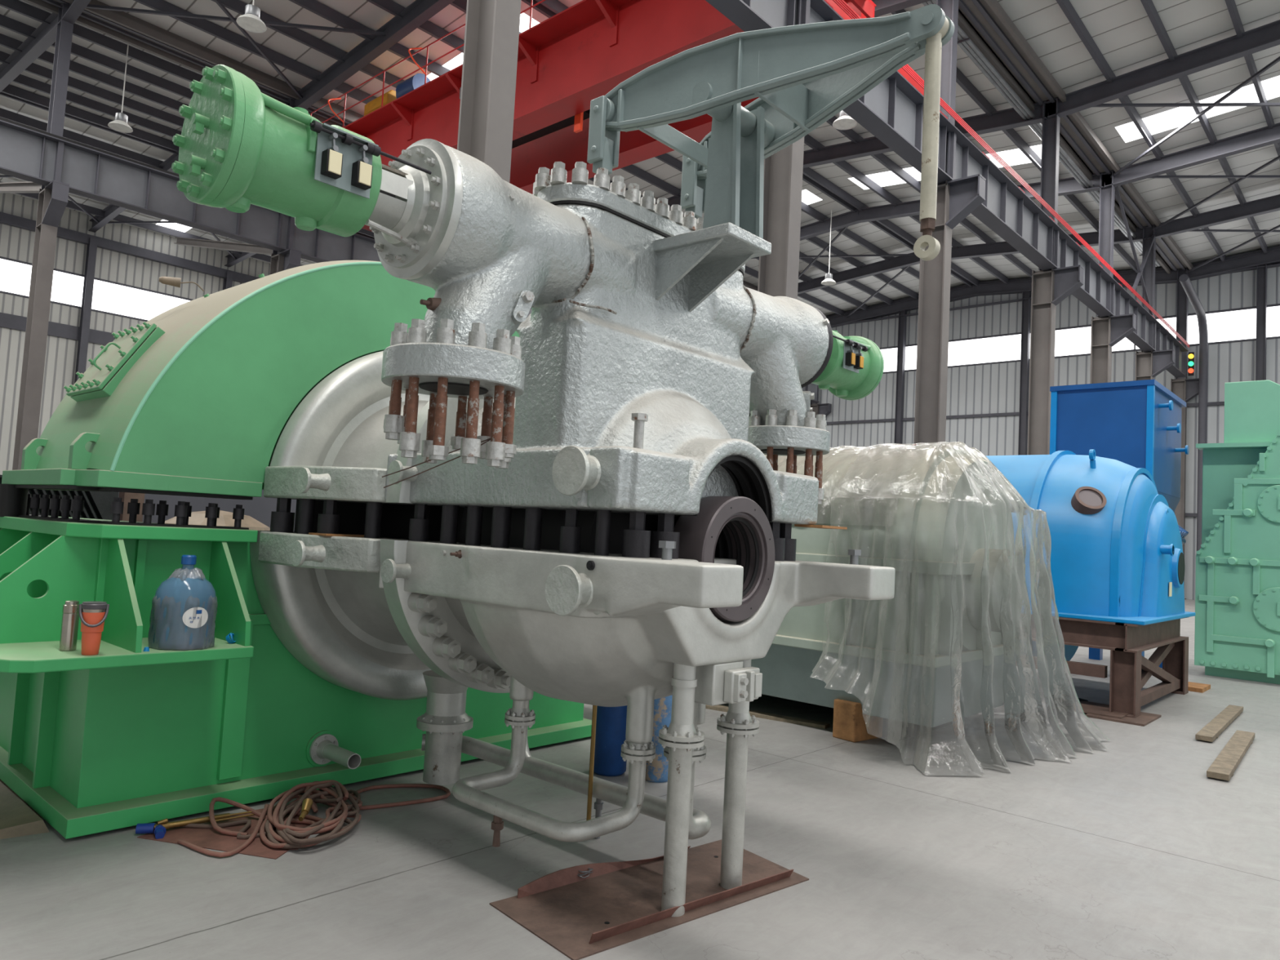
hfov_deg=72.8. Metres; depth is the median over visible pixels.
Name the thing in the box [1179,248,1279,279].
rafter
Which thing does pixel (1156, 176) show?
brace
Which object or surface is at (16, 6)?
roof purlin
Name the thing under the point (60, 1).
roof purlin
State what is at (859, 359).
switch
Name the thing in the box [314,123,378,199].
switch plate
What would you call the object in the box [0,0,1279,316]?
ceiling
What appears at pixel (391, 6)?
roof purlin
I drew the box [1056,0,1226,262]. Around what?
roof purlin
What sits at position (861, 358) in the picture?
switch
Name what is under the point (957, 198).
steel column
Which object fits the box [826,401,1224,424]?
wall girt
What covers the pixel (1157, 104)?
brace
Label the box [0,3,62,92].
rafter
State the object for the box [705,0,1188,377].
runway
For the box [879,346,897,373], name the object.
window
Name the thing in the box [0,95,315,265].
ceiling
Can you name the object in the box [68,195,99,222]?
brace
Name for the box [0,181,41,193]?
knee brace
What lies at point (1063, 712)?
plastic sheet
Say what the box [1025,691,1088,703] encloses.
plank
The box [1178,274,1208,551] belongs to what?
pipe
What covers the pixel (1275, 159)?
brace
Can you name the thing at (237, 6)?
roof purlin
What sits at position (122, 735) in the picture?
exhaust hood base
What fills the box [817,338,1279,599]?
wall
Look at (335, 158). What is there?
switch
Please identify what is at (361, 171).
switch
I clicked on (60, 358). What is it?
wall
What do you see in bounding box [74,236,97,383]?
wall post
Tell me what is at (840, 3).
rail
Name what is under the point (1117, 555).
machine housing
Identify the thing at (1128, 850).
floor
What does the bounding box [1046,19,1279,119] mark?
rafter
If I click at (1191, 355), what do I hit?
lamp
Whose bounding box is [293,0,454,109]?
rafter
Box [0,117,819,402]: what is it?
runway
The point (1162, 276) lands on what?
rafter
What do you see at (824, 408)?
steel column
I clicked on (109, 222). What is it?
brace
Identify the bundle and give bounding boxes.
[164,510,270,530]
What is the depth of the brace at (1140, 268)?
31.11 m
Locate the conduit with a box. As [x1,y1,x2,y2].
[922,0,1159,266]
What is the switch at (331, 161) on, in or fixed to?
attached to the turbine
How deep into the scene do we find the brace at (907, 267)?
44.32 m
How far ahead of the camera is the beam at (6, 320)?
39.50 m
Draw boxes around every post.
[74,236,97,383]
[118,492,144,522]
[222,271,233,289]
[893,310,906,444]
[1017,290,1031,455]
[1255,263,1266,380]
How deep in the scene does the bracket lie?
4.01 m
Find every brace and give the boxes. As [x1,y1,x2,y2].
[0,174,13,177]
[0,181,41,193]
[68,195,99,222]
[85,4,386,35]
[106,221,175,223]
[173,236,272,254]
[209,231,235,259]
[213,0,302,98]
[751,253,915,258]
[798,213,858,278]
[845,266,909,317]
[1093,102,1279,106]
[1110,56,1279,177]
[1115,186,1155,315]
[1150,175,1279,177]
[1151,155,1279,231]
[1185,224,1279,273]
[1188,229,1279,232]
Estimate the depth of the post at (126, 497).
8.06 m
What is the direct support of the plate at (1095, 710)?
on the floor
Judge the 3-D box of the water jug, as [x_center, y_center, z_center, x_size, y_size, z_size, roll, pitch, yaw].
[-2.227,0.591,4.253,0.291,0.445,0.292,2,-4,17]
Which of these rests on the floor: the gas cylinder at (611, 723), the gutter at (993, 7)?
the gas cylinder at (611, 723)
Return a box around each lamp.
[107,43,133,133]
[235,0,266,32]
[821,210,835,285]
[832,110,857,129]
[1187,351,1194,375]
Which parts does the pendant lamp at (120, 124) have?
lamp shade, rod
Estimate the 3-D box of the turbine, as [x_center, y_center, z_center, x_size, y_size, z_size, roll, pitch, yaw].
[-0.177,-0.021,4.649,3.939,3.785,3.687,4,-4,-13]
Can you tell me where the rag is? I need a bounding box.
[0,779,48,839]
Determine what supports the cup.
on the tumbler
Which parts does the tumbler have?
lid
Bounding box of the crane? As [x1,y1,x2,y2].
[310,0,924,231]
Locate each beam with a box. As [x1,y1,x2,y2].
[0,211,259,345]
[826,245,1279,328]
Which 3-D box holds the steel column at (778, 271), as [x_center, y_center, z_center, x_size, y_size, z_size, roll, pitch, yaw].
[2.559,-4.629,14.055,1.320,14.400,0.500,0,-5,42]
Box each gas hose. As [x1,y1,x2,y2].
[177,779,450,857]
[180,781,360,848]
[208,781,318,848]
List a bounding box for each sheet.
[137,808,317,859]
[777,441,1110,775]
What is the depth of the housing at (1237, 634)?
12.14 m
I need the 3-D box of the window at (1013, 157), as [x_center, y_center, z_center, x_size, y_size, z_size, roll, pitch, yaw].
[10.856,-10.961,30.487,7.200,0.590,1.300,0,-5,42]
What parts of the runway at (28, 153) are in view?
plate, rail, plate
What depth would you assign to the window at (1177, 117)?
25.56 m
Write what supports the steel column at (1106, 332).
on the floor
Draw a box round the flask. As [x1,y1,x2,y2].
[58,600,79,651]
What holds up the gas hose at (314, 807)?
on the sheet at (209, 838)
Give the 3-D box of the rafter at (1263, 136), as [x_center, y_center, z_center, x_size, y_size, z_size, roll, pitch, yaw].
[18.820,-10.292,25.883,9.038,1.188,0.260,0,-5,42]
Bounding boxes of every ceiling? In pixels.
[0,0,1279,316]
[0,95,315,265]
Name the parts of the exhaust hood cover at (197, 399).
handle, manhole frame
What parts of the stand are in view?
rail, post, post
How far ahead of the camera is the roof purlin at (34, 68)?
28.20 m
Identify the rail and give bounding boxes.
[824,0,1189,347]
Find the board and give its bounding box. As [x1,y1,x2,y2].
[705,704,830,728]
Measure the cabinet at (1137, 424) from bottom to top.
4.030 m
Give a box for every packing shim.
[308,532,364,537]
[794,524,847,529]
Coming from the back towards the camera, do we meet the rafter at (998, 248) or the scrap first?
the rafter at (998, 248)
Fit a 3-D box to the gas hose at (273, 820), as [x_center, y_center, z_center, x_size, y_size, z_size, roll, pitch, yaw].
[-1.673,1.733,4.661,0.653,0.134,1.444,1,-4,26]
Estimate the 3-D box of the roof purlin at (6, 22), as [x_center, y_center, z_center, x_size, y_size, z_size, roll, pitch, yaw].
[-7.607,-11.376,34.724,0.098,0.295,47.500,0,-5,42]
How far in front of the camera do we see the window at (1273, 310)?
35.88 m
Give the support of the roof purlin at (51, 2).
attached to the rafter
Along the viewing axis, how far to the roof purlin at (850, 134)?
31.41 m
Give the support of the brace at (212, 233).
attached to the rafter at (231, 261)
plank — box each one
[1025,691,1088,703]
[1195,704,1243,742]
[1206,729,1254,781]
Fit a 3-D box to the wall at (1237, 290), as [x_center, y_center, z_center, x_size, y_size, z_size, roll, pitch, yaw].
[15.183,-8.813,46.063,51.000,3.250,0.100,0,-5,42]
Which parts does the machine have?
casing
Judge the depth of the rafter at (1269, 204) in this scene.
31.75 m
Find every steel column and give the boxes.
[12,3,73,470]
[269,98,301,275]
[457,0,521,182]
[757,0,804,299]
[810,385,831,417]
[913,0,986,444]
[1026,97,1084,454]
[1089,169,1136,383]
[1135,225,1175,380]
[1170,268,1199,599]
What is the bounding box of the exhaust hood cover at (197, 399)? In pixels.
[1,260,519,499]
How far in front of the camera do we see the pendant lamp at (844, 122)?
21.57 m
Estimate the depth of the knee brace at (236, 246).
29.54 m
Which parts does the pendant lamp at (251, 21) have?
lamp shade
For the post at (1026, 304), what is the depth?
42.16 m
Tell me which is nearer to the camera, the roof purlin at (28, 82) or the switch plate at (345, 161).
the switch plate at (345, 161)
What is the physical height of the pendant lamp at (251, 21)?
2.930 m
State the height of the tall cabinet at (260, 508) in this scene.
2.100 m
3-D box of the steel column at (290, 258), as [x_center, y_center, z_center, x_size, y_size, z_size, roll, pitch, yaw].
[-10.826,-4.607,26.091,1.320,14.400,0.500,0,-5,42]
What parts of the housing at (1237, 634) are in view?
knob, knob, knob, knob, knob, round door, round door, knob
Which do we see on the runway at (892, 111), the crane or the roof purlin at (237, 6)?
the crane
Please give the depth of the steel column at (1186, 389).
37.53 m
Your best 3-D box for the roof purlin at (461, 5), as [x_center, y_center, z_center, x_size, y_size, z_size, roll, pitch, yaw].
[0.181,-11.726,27.757,0.098,0.295,47.500,0,-5,42]
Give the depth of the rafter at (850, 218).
35.78 m
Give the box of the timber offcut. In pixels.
[1187,681,1210,693]
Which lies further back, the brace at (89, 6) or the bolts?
the brace at (89, 6)
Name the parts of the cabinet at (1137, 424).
leg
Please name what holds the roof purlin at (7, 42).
attached to the rafter
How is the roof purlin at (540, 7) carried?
attached to the rafter at (673, 200)
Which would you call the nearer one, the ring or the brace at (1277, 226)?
the ring
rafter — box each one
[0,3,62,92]
[60,0,91,24]
[88,151,178,232]
[224,252,256,266]
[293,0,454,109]
[655,193,680,210]
[797,252,919,294]
[800,208,859,240]
[803,100,1048,168]
[827,284,975,326]
[857,172,1105,222]
[871,0,931,17]
[951,226,1147,259]
[973,269,1181,294]
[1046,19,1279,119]
[1103,122,1279,187]
[1146,194,1279,239]
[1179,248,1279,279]
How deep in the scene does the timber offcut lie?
10.86 m
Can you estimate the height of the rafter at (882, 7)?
1.188 m
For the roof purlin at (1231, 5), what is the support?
attached to the rafter at (1267, 36)
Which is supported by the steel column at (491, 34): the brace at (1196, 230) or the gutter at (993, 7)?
the gutter at (993, 7)
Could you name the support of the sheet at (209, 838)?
on the floor
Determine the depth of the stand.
9.14 m
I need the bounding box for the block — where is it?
[832,698,882,742]
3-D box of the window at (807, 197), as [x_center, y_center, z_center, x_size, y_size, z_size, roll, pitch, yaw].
[4.164,-10.951,36.505,7.200,0.590,1.300,0,-5,42]
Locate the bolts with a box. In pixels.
[293,498,657,554]
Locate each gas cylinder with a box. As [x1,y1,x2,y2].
[593,705,626,776]
[644,694,672,782]
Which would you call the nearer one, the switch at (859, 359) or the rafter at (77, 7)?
the switch at (859, 359)
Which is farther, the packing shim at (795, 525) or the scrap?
the packing shim at (795, 525)
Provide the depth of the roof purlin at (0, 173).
38.43 m
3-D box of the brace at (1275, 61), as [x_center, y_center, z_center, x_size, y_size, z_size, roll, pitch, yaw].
[16.110,-10.530,24.365,0.070,0.583,8.857,3,-3,-6]
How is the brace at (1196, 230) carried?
attached to the rafter at (1273, 255)
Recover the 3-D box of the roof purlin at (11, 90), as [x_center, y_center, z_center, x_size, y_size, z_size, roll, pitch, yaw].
[-11.896,-11.819,38.630,0.098,0.295,47.500,0,-5,42]
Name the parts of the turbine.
plate, switch lever, bulkhead dish, bulkhead dish, switch lever, travel rod, guide rod, scale plate, link plate, casing, link plate, casing, cross plate, support leg, link plate, link plate, pivot post, support leg, clamp plate, cross plate, travel rod, switch lever, switch lever, plate, pull rod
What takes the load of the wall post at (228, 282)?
on the floor
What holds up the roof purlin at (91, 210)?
attached to the rafter
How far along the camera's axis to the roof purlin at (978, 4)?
24.20 m
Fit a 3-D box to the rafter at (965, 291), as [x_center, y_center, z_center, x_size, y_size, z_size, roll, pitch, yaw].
[13.635,-9.283,47.034,9.038,1.188,0.260,0,-5,42]
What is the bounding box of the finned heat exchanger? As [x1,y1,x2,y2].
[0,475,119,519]
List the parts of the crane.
hoist motor, railing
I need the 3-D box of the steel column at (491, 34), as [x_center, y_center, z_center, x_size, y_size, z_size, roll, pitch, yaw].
[-1.441,-5.111,9.609,1.320,14.400,0.500,0,-5,42]
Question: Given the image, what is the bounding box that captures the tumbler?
[78,601,109,655]
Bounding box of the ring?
[673,496,774,622]
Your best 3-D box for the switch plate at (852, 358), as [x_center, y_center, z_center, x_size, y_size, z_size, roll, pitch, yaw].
[1.361,-0.786,5.526,0.040,0.180,0.200,0,-5,42]
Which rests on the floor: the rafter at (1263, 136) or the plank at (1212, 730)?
the plank at (1212, 730)
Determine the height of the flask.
0.225 m
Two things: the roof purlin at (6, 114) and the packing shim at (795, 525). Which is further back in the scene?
the roof purlin at (6, 114)
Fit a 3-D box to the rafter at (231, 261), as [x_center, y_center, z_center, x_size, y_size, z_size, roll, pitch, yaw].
[-17.198,-11.355,40.717,10.428,1.080,0.260,0,-5,42]
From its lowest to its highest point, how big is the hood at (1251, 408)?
0.920 m
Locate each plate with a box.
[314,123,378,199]
[489,840,808,959]
[842,338,864,373]
[1073,701,1161,726]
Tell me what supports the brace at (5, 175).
attached to the rafter at (111, 211)
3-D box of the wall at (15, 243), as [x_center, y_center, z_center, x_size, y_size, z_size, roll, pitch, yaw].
[-23.026,-10.847,41.788,0.100,3.750,57.500,0,-5,42]
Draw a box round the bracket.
[653,222,771,265]
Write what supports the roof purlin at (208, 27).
attached to the rafter at (965, 291)
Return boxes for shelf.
[0,637,253,673]
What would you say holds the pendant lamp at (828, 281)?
hanging from the ceiling at (1122, 31)
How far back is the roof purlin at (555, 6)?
33.92 m
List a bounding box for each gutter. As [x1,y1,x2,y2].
[23,0,826,316]
[957,0,1193,274]
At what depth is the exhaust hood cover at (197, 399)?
4.71 m
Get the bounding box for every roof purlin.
[0,0,202,82]
[0,13,193,99]
[0,33,188,111]
[0,50,184,127]
[0,84,179,151]
[0,92,178,155]
[0,107,373,237]
[0,173,317,262]
[0,181,302,266]
[12,74,181,137]
[41,0,348,126]
[55,0,351,124]
[133,0,844,315]
[211,0,869,311]
[288,0,894,305]
[366,0,919,299]
[450,0,919,279]
[521,0,973,287]
[535,0,980,286]
[804,133,1010,284]
[826,115,1031,277]
[891,8,1137,273]
[958,0,1177,271]
[971,0,1185,270]
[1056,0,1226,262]
[1140,0,1267,253]
[1224,0,1279,160]
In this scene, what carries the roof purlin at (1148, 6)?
attached to the rafter at (1267, 36)
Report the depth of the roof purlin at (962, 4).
23.82 m
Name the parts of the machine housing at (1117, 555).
porthole glass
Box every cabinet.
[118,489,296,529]
[1049,379,1189,667]
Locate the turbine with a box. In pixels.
[171,4,954,916]
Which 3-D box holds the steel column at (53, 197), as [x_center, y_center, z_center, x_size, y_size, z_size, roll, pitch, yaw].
[-14.825,-5.089,21.644,1.320,14.400,0.500,0,-5,42]
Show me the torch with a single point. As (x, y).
(158, 829)
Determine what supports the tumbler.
on the exhaust hood base at (122, 735)
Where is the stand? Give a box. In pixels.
[1015,613,1188,717]
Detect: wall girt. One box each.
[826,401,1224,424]
[1185,512,1196,516]
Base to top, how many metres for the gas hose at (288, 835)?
0.133 m
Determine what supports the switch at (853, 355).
attached to the turbine
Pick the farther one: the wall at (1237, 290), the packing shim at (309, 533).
the wall at (1237, 290)
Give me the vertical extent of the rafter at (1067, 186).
1.188 m
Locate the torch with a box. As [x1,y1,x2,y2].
[135,810,254,839]
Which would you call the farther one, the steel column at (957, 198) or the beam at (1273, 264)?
the beam at (1273, 264)
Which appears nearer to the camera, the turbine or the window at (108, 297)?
the turbine
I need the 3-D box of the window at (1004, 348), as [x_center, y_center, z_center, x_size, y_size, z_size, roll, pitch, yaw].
[16.535,-6.525,44.572,6.400,1.450,0.100,0,-5,42]
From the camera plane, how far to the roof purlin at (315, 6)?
25.00 m
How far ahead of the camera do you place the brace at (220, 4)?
23.86 m
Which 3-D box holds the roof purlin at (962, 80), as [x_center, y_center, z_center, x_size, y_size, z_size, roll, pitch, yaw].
[6.850,-11.287,21.712,0.098,0.295,47.500,0,-5,42]
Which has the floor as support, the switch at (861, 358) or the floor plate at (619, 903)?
the floor plate at (619, 903)
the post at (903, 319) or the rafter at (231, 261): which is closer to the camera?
the rafter at (231, 261)
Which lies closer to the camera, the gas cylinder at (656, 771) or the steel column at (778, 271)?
the gas cylinder at (656, 771)
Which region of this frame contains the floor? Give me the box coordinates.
[0,599,1279,959]
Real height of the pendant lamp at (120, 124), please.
2.482 m
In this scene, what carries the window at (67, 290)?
in the wall at (60, 358)
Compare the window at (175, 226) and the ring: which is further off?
the window at (175, 226)
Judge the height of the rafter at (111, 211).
1.080 m
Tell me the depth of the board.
7.71 m
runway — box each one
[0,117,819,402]
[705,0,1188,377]
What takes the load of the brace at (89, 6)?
attached to the rafter at (419, 11)
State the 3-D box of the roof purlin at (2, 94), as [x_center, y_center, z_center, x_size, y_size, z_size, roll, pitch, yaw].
[-12.119,-11.819,38.831,0.098,0.295,47.500,0,-5,42]
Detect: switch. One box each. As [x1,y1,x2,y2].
[320,148,342,179]
[328,149,342,175]
[351,160,373,190]
[844,352,854,366]
[851,352,855,364]
[853,355,862,368]
[859,355,863,368]
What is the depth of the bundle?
8.65 m
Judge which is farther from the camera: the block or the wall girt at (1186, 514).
the wall girt at (1186, 514)
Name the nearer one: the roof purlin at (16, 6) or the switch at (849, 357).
the switch at (849, 357)
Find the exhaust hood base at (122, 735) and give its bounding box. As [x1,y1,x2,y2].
[0,484,591,839]
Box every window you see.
[0,256,84,308]
[91,277,192,321]
[155,219,191,232]
[426,13,539,80]
[801,189,822,204]
[848,144,1041,189]
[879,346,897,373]
[904,332,1021,371]
[1029,306,1256,358]
[1115,75,1279,142]
[1266,303,1279,339]
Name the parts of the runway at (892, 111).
plate, plate, plate, plate, plate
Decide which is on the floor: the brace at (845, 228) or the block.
the block
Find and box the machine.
[751,446,1025,741]
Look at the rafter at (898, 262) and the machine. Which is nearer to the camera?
the machine
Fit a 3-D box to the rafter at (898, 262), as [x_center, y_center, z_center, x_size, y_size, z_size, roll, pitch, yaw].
[9.435,-9.789,42.365,9.038,1.188,0.260,0,-5,42]
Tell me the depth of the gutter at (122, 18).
24.18 m
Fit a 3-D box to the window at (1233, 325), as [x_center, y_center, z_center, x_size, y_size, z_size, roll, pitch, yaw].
[22.410,-6.534,39.289,9.400,1.450,0.100,0,-5,42]
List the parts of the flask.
flask lid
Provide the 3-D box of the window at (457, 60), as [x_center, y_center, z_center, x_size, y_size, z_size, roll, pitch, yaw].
[-5.368,-12.099,25.907,7.200,0.590,1.300,0,-5,42]
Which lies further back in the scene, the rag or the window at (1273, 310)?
the window at (1273, 310)
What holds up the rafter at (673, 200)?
attached to the steel column
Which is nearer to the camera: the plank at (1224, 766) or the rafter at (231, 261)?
the plank at (1224, 766)
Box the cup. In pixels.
[80,612,105,655]
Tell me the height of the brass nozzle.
0.080 m
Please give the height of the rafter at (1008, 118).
1.188 m
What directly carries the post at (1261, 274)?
on the floor
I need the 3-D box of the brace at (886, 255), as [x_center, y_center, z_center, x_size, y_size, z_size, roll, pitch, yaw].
[8.113,-10.180,39.549,9.376,0.630,0.070,3,-3,2]
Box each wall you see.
[0,193,270,299]
[0,293,146,475]
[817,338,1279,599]
[831,245,1279,347]
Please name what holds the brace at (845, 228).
attached to the rafter at (850, 218)
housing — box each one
[985,448,1195,660]
[1194,379,1279,684]
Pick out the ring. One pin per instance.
(731, 527)
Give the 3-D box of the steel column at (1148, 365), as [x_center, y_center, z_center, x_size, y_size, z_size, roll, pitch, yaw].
[19.323,-2.609,32.694,1.320,14.400,0.500,0,-5,42]
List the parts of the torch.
valve knob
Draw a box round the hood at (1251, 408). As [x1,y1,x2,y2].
[1223,379,1279,443]
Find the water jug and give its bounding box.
[147,555,217,649]
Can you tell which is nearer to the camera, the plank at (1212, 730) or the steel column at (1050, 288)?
the plank at (1212, 730)
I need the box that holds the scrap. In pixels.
[577,867,593,878]
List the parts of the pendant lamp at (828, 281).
lamp shade, rod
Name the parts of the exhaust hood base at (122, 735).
jack post, bottle cap, bottle cap, foot plate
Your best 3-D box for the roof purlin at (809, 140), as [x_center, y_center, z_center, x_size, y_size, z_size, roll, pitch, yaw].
[2.561,-11.730,25.618,0.098,0.295,47.500,0,-5,42]
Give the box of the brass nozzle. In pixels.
[298,798,313,821]
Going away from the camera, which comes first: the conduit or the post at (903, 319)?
the conduit

